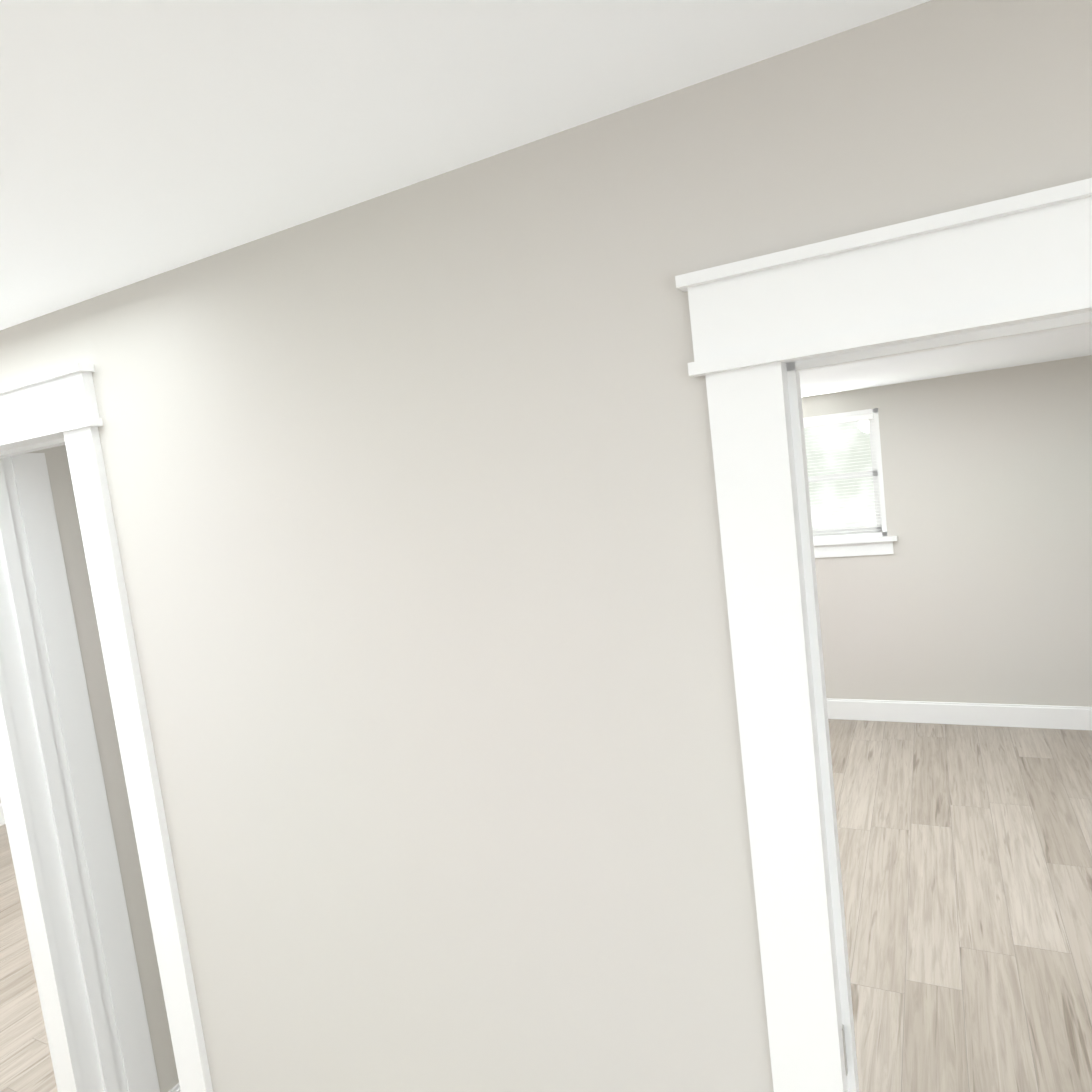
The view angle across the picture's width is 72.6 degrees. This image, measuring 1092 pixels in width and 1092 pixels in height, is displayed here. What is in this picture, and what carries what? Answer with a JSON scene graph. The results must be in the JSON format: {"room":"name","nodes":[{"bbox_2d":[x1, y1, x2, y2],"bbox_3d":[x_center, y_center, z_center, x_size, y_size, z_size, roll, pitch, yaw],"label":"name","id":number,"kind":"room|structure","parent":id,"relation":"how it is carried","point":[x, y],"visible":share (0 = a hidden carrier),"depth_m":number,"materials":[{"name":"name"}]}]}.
{"room":"home hallway","nodes":[
{"label":"home hallway","id":0,"kind":"room"},
{"bbox_2d":[10,445,178,1091],"bbox_3d":[-0.646,0.451,3.796,0.120,2.480,3.580,-4,6,27],"label":"wall","id":1,"kind":"structure","parent":0,"point":[64,501],"depth_m":2.30,"materials":[{"name":"beige paint"}]},
{"bbox_2d":[168,1083,180,1091],"bbox_3d":[-0.995,1.767,2.809,0.015,0.147,1.160,-4,6,27],"label":"baseboard","id":2,"kind":"structure","parent":1,"relation":"attached to","point":[176,1088],"depth_m":2.41,"materials":[{"name":"white"}]},
{"bbox_2d":[0,0,930,329],"bbox_3d":[-0.525,-0.622,1.339,9.890,0.080,9.110,-4,6,27],"label":"ceiling","id":3,"kind":"structure","parent":0,"point":[140,140],"depth_m":0.96,"materials":[{"name":"paint"}]},
{"bbox_2d":[0,719,1091,1091],"bbox_3d":[-0.227,1.894,1.581,9.890,0.050,9.110,-4,6,27],"label":"floor","id":4,"kind":"structure","parent":0,"point":[966,865],"depth_m":3.11,"materials":[{"name":"brown wood"}]},
{"bbox_2d":[0,803,4,825],"bbox_3d":[-4.075,1.956,4.633,0.015,0.147,5.365,-4,6,27],"label":"baseboard","id":5,"kind":"structure","parent":4,"relation":"on","point":[2,820],"depth_m":5.18,"materials":[{"name":"white wood"}]},
{"bbox_2d":[0,0,1091,1091],"bbox_3d":[1.208,0.523,0.765,6.190,2.480,0.120,-4,6,27],"label":"wall","id":6,"kind":"structure","parent":0,"point":[414,504],"depth_m":1.30,"materials":[{"name":"beige paint"}]},
{"bbox_2d":[0,363,212,1091],"bbox_3d":[-1.184,0.754,2.050,0.748,2.339,0.248,-4,6,27],"label":"door frame","id":7,"kind":"structure","parent":6,"relation":"attached to","point":[85,999],"depth_m":2.11,"materials":[{"name":"white wood"}]},
{"bbox_2d":[675,178,1091,1091],"bbox_3d":[0.827,0.677,0.984,1.068,2.224,0.196,-4,6,27],"label":"door frame","id":8,"kind":"structure","parent":6,"relation":"attached to","point":[767,328],"depth_m":1.04,"materials":[{"name":"white wood"}]},
{"bbox_2d":[799,325,1091,397],"bbox_3d":[2.114,-0.914,2.561,6.069,0.189,4.258,-4,6,27],"label":"ceiling","id":9,"kind":"structure","parent":0,"point":[1068,343],"depth_m":3.69,"materials":[{"name":"paint"}]},
{"bbox_2d":[801,355,1091,706],"bbox_3d":[3.232,-0.085,4.602,6.070,2.480,0.120,-4,6,27],"label":"wall","id":10,"kind":"structure","parent":0,"point":[976,587],"depth_m":4.78,"materials":[{"name":"beige paint"}]},
{"bbox_2d":[803,408,897,557],"bbox_3d":[1.677,-0.395,5.321,1.470,0.980,0.165,-4,6,27],"label":"window","id":11,"kind":"structure","parent":10,"relation":"in","point":[862,540],"depth_m":5.09,"materials":[{"name":"white"}]},
{"bbox_2d":[827,698,1091,729],"bbox_3d":[3.338,1.077,4.653,6.070,0.147,0.015,-4,6,27],"label":"baseboard","id":12,"kind":"structure","parent":10,"relation":"attached to","point":[994,714],"depth_m":4.94,"materials":[{"name":"white wood"}]},
{"label":"outside","id":13,"kind":"structure","parent":0,"visible":0},
{"bbox_2d":[804,420,875,529],"bbox_3d":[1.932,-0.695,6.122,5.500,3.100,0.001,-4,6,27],"label":"view","id":14,"kind":"structure","parent":13,"point":[835,446],"depth_m":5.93,"materials":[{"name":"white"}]}
]}

